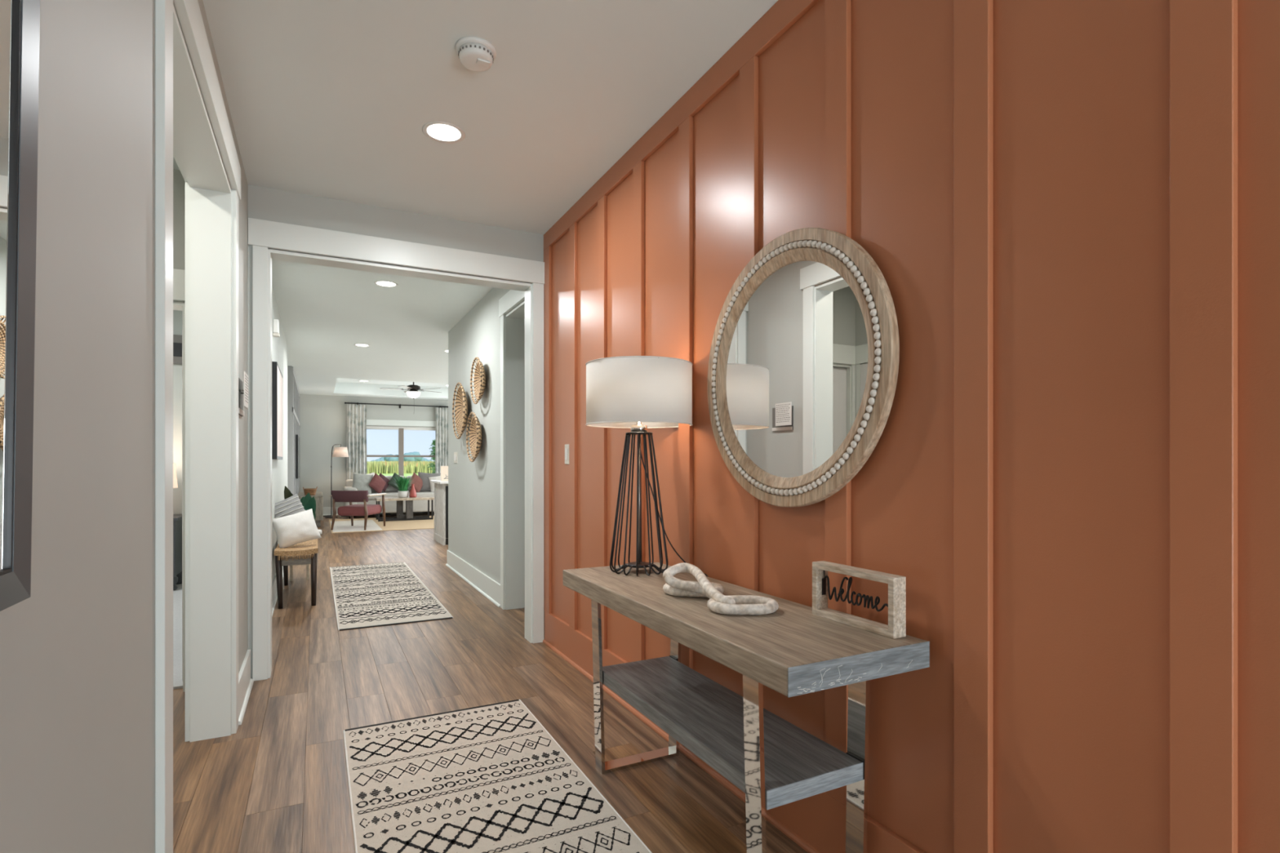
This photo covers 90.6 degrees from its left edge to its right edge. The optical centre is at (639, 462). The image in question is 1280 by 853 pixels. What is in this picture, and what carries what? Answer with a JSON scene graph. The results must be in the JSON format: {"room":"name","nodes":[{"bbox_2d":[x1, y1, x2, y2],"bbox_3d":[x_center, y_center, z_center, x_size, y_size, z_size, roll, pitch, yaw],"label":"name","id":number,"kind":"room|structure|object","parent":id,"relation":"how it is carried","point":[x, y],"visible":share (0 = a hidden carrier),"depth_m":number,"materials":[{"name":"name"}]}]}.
{"room":"entrance hallway","nodes":[
{"label":"entrance hallway","id":0,"kind":"room"},
{"bbox_2d":[0,0,287,852],"bbox_3d":[-1.845,-0.165,2.707,0.150,2.743,12.700,0,0,-27],"label":"wall","id":1,"kind":"structure","parent":0,"point":[77,654],"depth_m":1.07,"materials":[{"name":"grey paint"}]},
{"bbox_2d":[0,0,39,611],"bbox_3d":[-0.544,-0.442,0.390,0.031,1.201,0.790,1,0,-27],"label":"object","id":2,"kind":"object","parent":1,"relation":"attached to","point":[20,20],"visible":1,"depth_m":0.71,"materials":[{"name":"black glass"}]},
{"bbox_2d":[155,0,240,852],"bbox_3d":[-1.560,-0.075,2.156,0.195,2.565,1.634,0,0,-27],"label":"trim","id":3,"kind":"structure","parent":1,"relation":"attached to","point":[184,131],"depth_m":2.74,"materials":[{"name":"white paint"}]},
{"bbox_2d":[238,371,248,416],"bbox_3d":[-1.946,-0.333,3.107,0.034,0.200,0.245,0,0,-27],"label":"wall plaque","id":4,"kind":"object","parent":1,"relation":"attached to","point":[241,412],"visible":0.96,"depth_m":3.10,"materials":[{"name":"white metal"}]},
{"bbox_2d":[238,648,253,724],"bbox_3d":[-1.995,1.117,3.196,0.030,0.180,0.648,0,0,-27],"label":"baseboard","id":5,"kind":"structure","parent":1,"relation":"attached to","point":[245,682],"depth_m":3.17,"materials":[{"name":"white paint"}]},
{"bbox_2d":[272,319,279,337],"bbox_3d":[-3.195,-1.181,5.565,0.050,0.145,0.080,0,0,-27],"label":"wall sensor","id":6,"kind":"object","parent":1,"relation":"attached to","point":[275,322],"visible":1,"depth_m":5.53,"materials":[{"name":"white plastic"}]},
{"bbox_2d":[272,333,279,337],"bbox_3d":[-3.195,-1.120,5.565,0.050,0.024,0.070,0,0,-27],"label":"grille","id":7,"kind":"object","parent":6,"relation":"attached to","point":[275,335],"depth_m":5.54,"materials":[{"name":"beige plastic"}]},
{"bbox_2d":[271,361,282,459],"bbox_3d":[-3.291,-0.435,5.747,0.046,0.815,1.030,0,0,-27],"label":"picture","id":8,"kind":"object","parent":1,"relation":"attached to","point":[277,376],"visible":0.84,"depth_m":5.31},
{"bbox_2d":[271,565,283,616],"bbox_3d":[-3.441,1.117,6.024,0.030,0.180,5.340,0,0,-27],"label":"baseboard","id":9,"kind":"structure","parent":1,"relation":"attached to","point":[274,594],"depth_m":5.43,"materials":[{"name":"white paint"}]},
{"bbox_2d":[173,310,182,514],"bbox_3d":[-4.549,-0.165,4.390,3.300,2.743,3.840,0,0,-27],"label":"wall","id":10,"kind":"structure","parent":0,"point":[177,314],"depth_m":6.34,"materials":[{"name":"grey paint"}]},
{"bbox_2d":[173,334,182,364],"bbox_3d":[-5.467,-1.128,5.888,2.130,0.290,0.032,0,0,-27],"label":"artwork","id":11,"kind":"object","parent":10,"relation":"attached to","point":[177,339],"visible":0.02,"depth_m":6.31},
{"bbox_2d":[173,168,185,302],"bbox_3d":[-2.818,-0.165,3.197,1.135,2.743,0.140,0,0,-27],"label":"wall","id":12,"kind":"structure","parent":0,"point":[179,183],"depth_m":3.32,"materials":[{"name":"grey paint"}]},
{"bbox_2d":[173,268,185,692],"bbox_3d":[-2.763,0.100,3.225,1.002,2.215,0.190,0,0,-27],"label":"trim","id":13,"kind":"structure","parent":12,"relation":"attached to","point":[179,275],"depth_m":3.33,"materials":[{"name":"white paint"}]},
{"bbox_2d":[182,311,182,680],"bbox_3d":[-2.656,0.182,3.803,0.044,2.020,0.789,0,0,-27],"label":"bedroom door","id":14,"kind":"structure","parent":12,"relation":"in","point":[182,311],"depth_m":3.46,"materials":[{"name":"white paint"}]},
{"bbox_2d":[287,365,299,495],"bbox_3d":[-6.618,-0.165,12.143,0.078,2.743,4.650,0,0,-27],"label":"wall","id":15,"kind":"structure","parent":0,"point":[293,393],"depth_m":10.09,"materials":[{"name":"grey paint"}]},
{"bbox_2d":[296,434,299,478],"bbox_3d":[-6.511,-0.105,12.058,0.034,0.795,1.400,0,0,-27],"label":"television","id":16,"kind":"object","parent":15,"relation":"attached to","point":[297,435],"visible":1,"depth_m":11.44,"materials":[{"name":"black plastic"}]},
{"bbox_2d":[299,394,448,507],"bbox_3d":[-5.164,-0.165,15.583,6.100,2.743,0.150,0,0,-27],"label":"wall","id":17,"kind":"structure","parent":0,"point":[322,418],"depth_m":14.50,"materials":[{"name":"grey paint"}]},
{"bbox_2d":[323,506,420,515],"bbox_3d":[-5.092,1.117,15.519,5.730,0.180,0.030,0,0,-27],"label":"baseboard","id":18,"kind":"structure","parent":17,"relation":"attached to","point":[326,511],"depth_m":14.49,"materials":[{"name":"white paint"}]},
{"bbox_2d":[344,402,447,408],"bbox_3d":[-5.738,-1.348,15.125,2.400,0.090,0.141,0,0,-27],"label":"curtain rod","id":19,"kind":"object","parent":17,"relation":"attached to","point":[357,403],"visible":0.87,"depth_m":15.02,"materials":[{"name":"black metal"}]},
{"bbox_2d":[346,404,367,479],"bbox_3d":[-6.553,-0.107,14.655,0.432,2.569,0.087,0,0,-27],"label":"curtain","id":20,"kind":"object","parent":19,"relation":"hanging from","point":[357,459],"visible":0.68,"depth_m":14.65,"materials":[{"name":"white fabric"}]},
{"bbox_2d":[435,405,448,473],"bbox_3d":[-4.817,-0.107,15.543,0.392,2.569,0.087,0,0,-27],"label":"curtain","id":21,"kind":"object","parent":19,"relation":"hanging from","point":[442,414],"visible":0.6,"depth_m":15.52,"materials":[{"name":"white fabric"}]},
{"bbox_2d":[366,419,435,475],"bbox_3d":[-5.746,-0.198,15.239,1.910,1.630,0.168,0,0,-27],"label":"window","id":22,"kind":"structure","parent":17,"relation":"in","point":[401,455],"depth_m":15.21,"materials":[{"name":"beige plastic"}]},
{"bbox_2d":[366,426,435,431],"bbox_3d":[-5.742,-0.824,15.232,1.680,0.079,0.018,0,0,-27],"label":"roller shade","id":23,"kind":"object","parent":22,"relation":"attached to","point":[395,428],"visible":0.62,"depth_m":15.22,"materials":[{"name":"white fabric"}]},
{"bbox_2d":[248,184,544,678],"bbox_3d":[-1.421,-0.165,3.957,2.045,2.743,0.140,0,0,-27],"label":"wall","id":24,"kind":"structure","parent":0,"point":[264,203],"depth_m":3.75,"materials":[{"name":"grey paint"}]},
{"bbox_2d":[248,217,544,680],"bbox_3d":[-1.439,-0.069,3.947,1.699,2.552,0.190,0,0,-27],"label":"trim","id":25,"kind":"structure","parent":24,"relation":"attached to","point":[263,234],"depth_m":3.77,"materials":[{"name":"white paint"}]},
{"bbox_2d":[173,0,777,400],"bbox_3d":[-2.371,-1.682,6.172,9.800,0.292,19.650,0,0,-27],"label":"ceiling","id":26,"kind":"structure","parent":0,"point":[329,99],"depth_m":2.80,"materials":[{"name":"paint"}]},
{"bbox_2d":[354,343,369,346],"bbox_3d":[-3.640,-1.534,8.292,0.194,0.004,0.194,0,0,-27],"label":"recessed light","id":27,"kind":"object","parent":26,"relation":"in","point":[355,344],"visible":1,"depth_m":8.31,"materials":[{"name":"white glass"}]},
{"bbox_2d":[373,280,398,287],"bbox_3d":[-2.183,-1.534,5.443,0.194,0.004,0.194,0,0,-27],"label":"recessed light","id":28,"kind":"object","parent":26,"relation":"in","point":[382,283],"visible":1,"depth_m":5.43,"materials":[{"name":"white glass"}]},
{"bbox_2d":[379,382,440,399],"bbox_3d":[-4.830,-1.400,13.442,1.274,0.755,1.258,0,0,-27],"label":"ceiling fan","id":29,"kind":"object","parent":26,"relation":"hanging from","point":[413,393],"visible":0.88,"depth_m":13.32,"materials":[{"name":"brown metal"}]},
{"bbox_2d":[422,121,465,143],"bbox_3d":[-0.913,-1.534,2.948,0.194,0.004,0.194,0,0,-27],"label":"recessed light","id":30,"kind":"object","parent":26,"relation":"in","point":[439,131],"visible":1,"depth_m":2.94,"materials":[{"name":"white glass"}]},
{"bbox_2d":[455,35,496,71],"bbox_3d":[-0.610,-1.508,2.356,0.148,0.056,0.148,0,0,-27],"label":"smoke detector","id":31,"kind":"object","parent":26,"relation":"attached to","point":[474,53],"visible":1,"depth_m":2.32,"materials":[{"name":"white plastic"}]},
{"bbox_2d":[173,511,807,852],"bbox_3d":[-2.342,1.231,6.114,9.800,0.072,20.334,0,0,-27],"label":"floor","id":32,"kind":"structure","parent":0,"point":[279,784],"depth_m":3.02,"materials":[{"name":"wood"}]},
{"bbox_2d":[173,514,182,591],"bbox_3d":[-4.623,0.854,5.985,0.500,0.683,0.492,0,0,-27],"label":"nightstand","id":33,"kind":"object","parent":32,"relation":"on","point":[177,518],"visible":0.21,"depth_m":6.01,"materials":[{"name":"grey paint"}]},
{"bbox_2d":[173,462,177,488],"bbox_3d":[-4.563,0.259,6.000,0.300,0.504,0.300,0,0,-27],"label":"bedside lamp","id":34,"kind":"object","parent":33,"relation":"on","point":[175,477],"visible":0.07,"depth_m":6.03,"materials":[{"name":"beige"}]},
{"bbox_2d":[274,529,321,608],"bbox_3d":[-3.108,0.941,5.798,0.358,0.533,1.235,0,0,-27],"label":"bench","id":35,"kind":"object","parent":32,"relation":"on","point":[295,554],"visible":0.77,"depth_m":5.29,"materials":[{"name":"brown wicker"}]},
{"bbox_2d":[274,493,305,518],"bbox_3d":[-3.249,0.507,5.882,0.174,0.433,0.407,0,0,44],"label":"throw pillow","id":36,"kind":"object","parent":35,"relation":"on","point":[291,505],"visible":0.34,"depth_m":5.85,"materials":[{"name":"grey fabric"}]},
{"bbox_2d":[272,508,321,547],"bbox_3d":[-3.035,0.585,5.592,0.401,0.340,0.204,0,0,-27],"label":"throw pillow","id":37,"kind":"object","parent":35,"relation":"on","point":[300,527],"visible":0.99,"depth_m":5.53,"materials":[{"name":"white fabric"}]},
{"bbox_2d":[289,554,309,581],"bbox_3d":[-3.513,0.997,6.537,0.174,0.420,0.174,0,0,-27],"label":"plant stand","id":38,"kind":"object","parent":32,"relation":"on","point":[307,565],"visible":0.43,"depth_m":6.49,"materials":[{"name":"brown wood"}]},
{"bbox_2d":[284,485,315,520],"bbox_3d":[-3.481,0.624,6.492,0.287,0.784,0.295,0,0,-27],"label":"potted plant","id":39,"kind":"object","parent":38,"relation":"on","point":[308,502],"visible":0.14,"depth_m":6.47,"materials":[{"name":"green plant"}]},
{"bbox_2d":[297,492,323,527],"bbox_3d":[-6.523,0.914,12.529,0.440,0.585,1.774,0,0,-27],"label":"media cabinet","id":40,"kind":"object","parent":32,"relation":"on","point":[318,497],"visible":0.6,"depth_m":11.83,"materials":[{"name":"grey wood"}]},
{"bbox_2d":[302,486,317,495],"bbox_3d":[-6.283,0.540,12.062,0.246,0.159,0.279,0,0,-27],"label":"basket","id":41,"kind":"object","parent":40,"relation":"on","point":[312,491],"visible":0.96,"depth_m":11.97,"materials":[{"name":"brown wicker"}]},
{"bbox_2d":[324,444,348,518],"bbox_3d":[-6.672,0.402,13.941,0.478,1.610,0.326,0,0,-27],"label":"floor lamp","id":42,"kind":"object","parent":32,"relation":"on","point":[340,451],"visible":0.98,"depth_m":13.88,"materials":[{"name":"black metal"}]},
{"bbox_2d":[328,515,434,533],"bbox_3d":[-4.391,1.201,12.794,3.365,0.011,2.780,0,0,-27],"label":"area rug","id":43,"kind":"object","parent":32,"relation":"on","point":[340,526],"visible":0.56,"depth_m":12.06,"materials":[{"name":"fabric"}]},
{"bbox_2d":[329,490,386,530],"bbox_3d":[-5.135,0.848,11.538,0.730,0.701,0.818,0,0,3],"label":"armchair","id":44,"kind":"object","parent":43,"relation":"on","point":[350,496],"visible":1,"depth_m":11.26,"materials":[{"name":"fabric"}]},
{"bbox_2d":[374,496,434,521],"bbox_3d":[-4.939,0.964,13.289,1.130,0.464,0.600,0,0,-27],"label":"coffee table","id":45,"kind":"object","parent":43,"relation":"on","point":[409,501],"visible":0.92,"depth_m":13.16,"materials":[{"name":"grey wood"}]},
{"bbox_2d":[391,475,412,497],"bbox_3d":[-4.973,0.504,13.268,0.506,0.454,0.485,0,0,-27],"label":"grass plant","id":46,"kind":"object","parent":45,"relation":"on","point":[403,485],"visible":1,"depth_m":13.20,"materials":[{"name":"green plant"}]},
{"bbox_2d":[408,484,416,497],"bbox_3d":[-4.765,0.592,13.288,0.150,0.280,0.150,0,0,-27],"label":"bottle vase","id":47,"kind":"object","parent":45,"relation":"on","point":[412,492],"visible":1,"depth_m":13.24,"materials":[{"name":"ceramic"}]},
{"bbox_2d":[329,562,453,631],"bbox_3d":[-2.499,1.203,6.082,0.808,0.008,3.059,0,0,-27],"label":"runner rug","id":48,"kind":"object","parent":32,"relation":"on","point":[374,595],"visible":1,"depth_m":5.58,"materials":[{"name":"white fabric"}]},
{"bbox_2d":[343,475,440,519],"bbox_3d":[-5.355,0.757,14.530,2.600,0.900,1.150,0,0,-27],"label":"sofa","id":49,"kind":"object","parent":32,"relation":"on","point":[418,505],"visible":0.11,"depth_m":14.11,"materials":[{"name":"grey fabric"}]},
{"bbox_2d":[351,472,373,493],"bbox_3d":[-6.076,0.457,13.852,0.478,0.485,0.197,0,0,-34],"label":"sofa pillow","id":50,"kind":"object","parent":49,"relation":"on","point":[360,482],"visible":0.83,"depth_m":13.79,"materials":[{"name":"grey fabric"}]},
{"bbox_2d":[368,473,386,493],"bbox_3d":[-5.803,0.472,14.014,0.181,0.497,0.505,0,0,18],"label":"sofa pillow","id":51,"kind":"object","parent":49,"relation":"on","point":[377,483],"visible":0.98,"depth_m":13.94,"materials":[{"name":"red fabric"}]},
{"bbox_2d":[368,492,398,499],"bbox_3d":[-5.736,0.741,14.111,1.040,0.128,0.750,0,0,-27],"label":"seat cushion","id":52,"kind":"object","parent":49,"relation":"on","point":[388,494],"depth_m":13.85,"materials":[{"name":"grey fabric"}]},
{"bbox_2d":[378,473,390,492],"bbox_3d":[-5.783,0.447,14.226,0.181,0.437,0.451,0,0,31],"label":"sofa pillow","id":53,"kind":"object","parent":49,"relation":"on","point":[384,478],"visible":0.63,"depth_m":14.21,"materials":[{"name":"fabric"}]},
{"bbox_2d":[371,475,404,492],"bbox_3d":[-5.880,0.487,14.414,1.020,0.360,0.220,0,0,-27],"label":"cushion","id":54,"kind":"object","parent":49,"relation":"on","point":[389,489],"depth_m":14.40,"materials":[{"name":"fabric"}]},
{"bbox_2d":[387,472,403,489],"bbox_3d":[-5.517,0.437,14.385,0.414,0.434,0.206,0,0,-27],"label":"sofa pillow","id":55,"kind":"object","parent":49,"relation":"on","point":[395,475],"visible":0.52,"depth_m":14.29,"materials":[{"name":"green fabric"}]},
{"bbox_2d":[409,472,422,492],"bbox_3d":[-5.096,0.472,14.421,0.189,0.508,0.518,0,0,19],"label":"sofa pillow","id":56,"kind":"object","parent":49,"relation":"on","point":[415,480],"visible":0.83,"depth_m":14.36,"materials":[{"name":"fabric"}]},
{"bbox_2d":[408,491,434,497],"bbox_3d":[-4.793,0.741,14.594,1.040,0.128,0.750,0,0,-27],"label":"seat cushion","id":57,"kind":"object","parent":49,"relation":"on","point":[421,493],"depth_m":14.21,"materials":[{"name":"grey fabric"}]},
{"bbox_2d":[406,475,440,491],"bbox_3d":[-4.954,0.487,14.887,1.020,0.360,0.220,0,0,-27],"label":"cushion","id":58,"kind":"object","parent":49,"relation":"on","point":[409,489],"depth_m":14.59,"materials":[{"name":"grey fabric"}]},
{"bbox_2d":[417,471,440,491],"bbox_3d":[-4.880,0.457,14.632,0.533,0.479,0.198,0,0,-20],"label":"sofa pillow","id":59,"kind":"object","parent":49,"relation":"on","point":[424,477],"visible":0.61,"depth_m":14.56,"materials":[{"name":"grey fabric"}]},
{"bbox_2d":[428,475,440,492],"bbox_3d":[-4.643,0.487,14.609,0.432,0.426,0.212,0,0,-27],"label":"sofa pillow","id":60,"kind":"object","parent":49,"relation":"on","point":[437,477],"visible":0.36,"depth_m":14.55,"materials":[{"name":"white fabric"}]},
{"bbox_2d":[430,480,448,545],"bbox_3d":[-2.188,0.742,10.018,2.030,0.930,0.890,0,0,-27],"label":"kitchen island","id":61,"kind":"object","parent":32,"relation":"on","point":[439,535],"visible":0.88,"depth_m":9.49,"materials":[{"name":"white wood"}]},
{"bbox_2d":[430,480,448,484],"bbox_3d":[-2.188,0.294,10.018,2.030,0.034,0.890,0,0,-27],"label":"island countertop","id":62,"kind":"structure","parent":61,"relation":"on","point":[438,482],"depth_m":9.38,"materials":[{"name":"white stone"}]},
{"bbox_2d":[440,466,448,481],"bbox_3d":[-2.844,0.164,9.368,0.200,0.224,0.048,0,0,-27],"label":"card","id":63,"kind":"object","parent":62,"relation":"on","point":[444,469],"visible":0.5,"depth_m":9.34,"materials":[{"name":"white paper"}]},
{"bbox_2d":[445,486,448,544],"bbox_3d":[-2.567,0.776,9.388,0.600,0.858,0.062,0,0,-27],"label":"dishwasher","id":64,"kind":"object","parent":61,"relation":"attached to","point":[446,487],"visible":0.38,"depth_m":9.26,"materials":[{"name":"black metal"}]},
{"bbox_2d":[342,699,652,852],"bbox_3d":[-0.393,1.203,1.898,0.813,0.008,2.542,0,0,-27],"label":"runner rug","id":65,"kind":"object","parent":32,"relation":"on","point":[489,778],"visible":1,"depth_m":2.31,"materials":[{"name":"white fabric"}]},
{"bbox_2d":[563,562,929,852],"bbox_3d":[0.199,0.825,2.089,0.447,0.765,1.402,0,0,-27],"label":"console table","id":66,"kind":"object","parent":32,"relation":"on","point":[790,651],"visible":0.98,"depth_m":1.75,"materials":[{"name":"brown wood"}]},
{"bbox_2d":[585,355,708,577],"bbox_3d":[0.002,0.161,2.554,0.432,1.146,0.457,0,0,-27],"label":"table lamp","id":67,"kind":"object","parent":66,"relation":"on","point":[638,393],"visible":0.94,"depth_m":2.42,"materials":[{"name":"white fabric"}]},
{"bbox_2d":[662,562,778,615],"bbox_3d":[0.238,0.392,2.011,0.217,0.100,0.454,0,0,-27],"label":"chain","id":68,"kind":"object","parent":66,"relation":"on","point":[717,602],"visible":1,"depth_m":1.94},
{"bbox_2d":[602,656,862,809],"bbox_3d":[0.217,0.836,2.112,0.326,0.048,1.060,0,0,-27],"label":"shelf","id":69,"kind":"object","parent":66,"relation":"attached to","point":[704,716],"depth_m":1.92,"materials":[{"name":"grey wood"}]},
{"bbox_2d":[812,560,906,639],"bbox_3d":[0.587,0.365,1.722,0.044,0.152,0.292,0,0,-27],"label":"welcome sign","id":70,"kind":"object","parent":66,"relation":"on","point":[896,627],"visible":1,"depth_m":1.69,"materials":[{"name":"white wood"}]},
{"bbox_2d":[448,0,1279,852],"bbox_3d":[0.253,-0.165,2.691,0.169,2.743,10.760,0,0,-27],"label":"wall","id":71,"kind":"structure","parent":0,"point":[1068,211],"depth_m":1.44,"materials":[{"name":"paint"}]},
{"bbox_2d":[453,452,457,462],"bbox_3d":[-2.051,-0.053,7.038,0.010,0.122,0.167,0,0,-27],"label":"light switch","id":72,"kind":"object","parent":71,"relation":"attached to","point":[455,453],"visible":1,"depth_m":7.02,"materials":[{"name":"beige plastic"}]},
{"bbox_2d":[452,382,467,439],"bbox_3d":[-1.821,-0.528,6.482,0.088,0.578,0.578,0,0,-27],"label":"wall basket","id":73,"kind":"object","parent":71,"relation":"attached to","point":[460,411],"visible":1,"depth_m":6.57,"materials":[{"name":"beige wicker"}]},
{"bbox_2d":[445,550,500,607],"bbox_3d":[-1.716,1.117,6.362,0.030,0.180,2.430,0,0,-27],"label":"baseboard","id":74,"kind":"structure","parent":71,"relation":"attached to","point":[483,584],"depth_m":6.11,"materials":[{"name":"white paint"}]},
{"bbox_2d":[466,412,482,462],"bbox_3d":[-1.538,-0.238,5.941,0.088,0.468,0.468,0,0,-27],"label":"wall basket","id":75,"kind":"object","parent":71,"relation":"attached to","point":[475,436],"visible":1,"depth_m":6.01,"materials":[{"name":"beige wicker"}]},
{"bbox_2d":[470,356,485,404],"bbox_3d":[-1.465,-0.748,5.799,0.087,0.428,0.428,0,0,-27],"label":"wall basket","id":76,"kind":"object","parent":71,"relation":"attached to","point":[479,382],"visible":1,"depth_m":5.86,"materials":[{"name":"beige wicker"}]},
{"bbox_2d":[498,289,524,609],"bbox_3d":[-0.856,-0.075,4.872,0.195,2.565,1.039,0,0,-27],"label":"trim","id":77,"kind":"structure","parent":71,"relation":"attached to","point":[512,324],"depth_m":5.21,"materials":[{"name":"white paint"}]},
{"bbox_2d":[564,444,568,464],"bbox_3d":[-0.452,-0.051,3.914,0.010,0.122,0.075,0,0,-27],"label":"light switch","id":78,"kind":"object","parent":71,"relation":"attached to","point":[566,446],"visible":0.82,"depth_m":3.90,"materials":[{"name":"beige plastic"}]},
{"bbox_2d":[542,610,925,852],"bbox_3d":[0.996,1.101,1.060,0.031,0.212,7.180,0,0,-27],"label":"baseboard","id":79,"kind":"structure","parent":71,"relation":"attached to","point":[816,824],"depth_m":2.03,"materials":[{"name":"paint"}]},
{"bbox_2d":[707,227,899,507],"bbox_3d":[0.466,-0.296,2.049,0.035,0.880,0.880,0,0,-27],"label":"round mirror","id":80,"kind":"object","parent":71,"relation":"attached to","point":[803,367],"visible":1,"depth_m":1.98,"materials":[{"name":"brown wood"}]},
{"label":"outside","id":81,"kind":"structure","parent":0,"visible":0},
{"bbox_2d":[366,472,417,477],"bbox_3d":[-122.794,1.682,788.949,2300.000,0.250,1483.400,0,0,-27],"label":"ground","id":82,"kind":"structure","parent":81,"point":[384,474],"depth_m":81.08,"materials":[{"name":"green plant"}]},
{"bbox_2d":[383,454,398,462],"bbox_3d":[-155.825,-1.636,399.430,10.517,6.969,10.828,0,0,-27],"label":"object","id":83,"kind":"structure","parent":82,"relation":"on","point":[387,459],"depth_m":396.05,"materials":[{"name":"green plant"}]},
{"bbox_2d":[366,460,435,473],"bbox_3d":[-47.955,0.586,143.910,36.279,1.942,110.247,0,0,-27],"label":"crop field","id":84,"kind":"structure","parent":82,"relation":"on","point":[379,467],"depth_m":90.21,"materials":[{"name":"green plant"}]},
{"bbox_2d":[404,451,422,462],"bbox_3d":[-144.268,-2.574,400.683,12.796,8.533,12.079,0,0,-27],"label":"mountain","id":85,"kind":"structure","parent":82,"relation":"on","point":[415,453],"depth_m":397.16,"materials":[{"name":"green plant"}]},
{"bbox_2d":[427,440,435,473],"bbox_3d":[-12.175,0.053,37.926,1.201,3.007,1.295,0,0,43],"label":"pine tree","id":86,"kind":"object","parent":82,"relation":"on","point":[433,447],"visible":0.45,"depth_m":37.79,"materials":[{"name":"green plant"}]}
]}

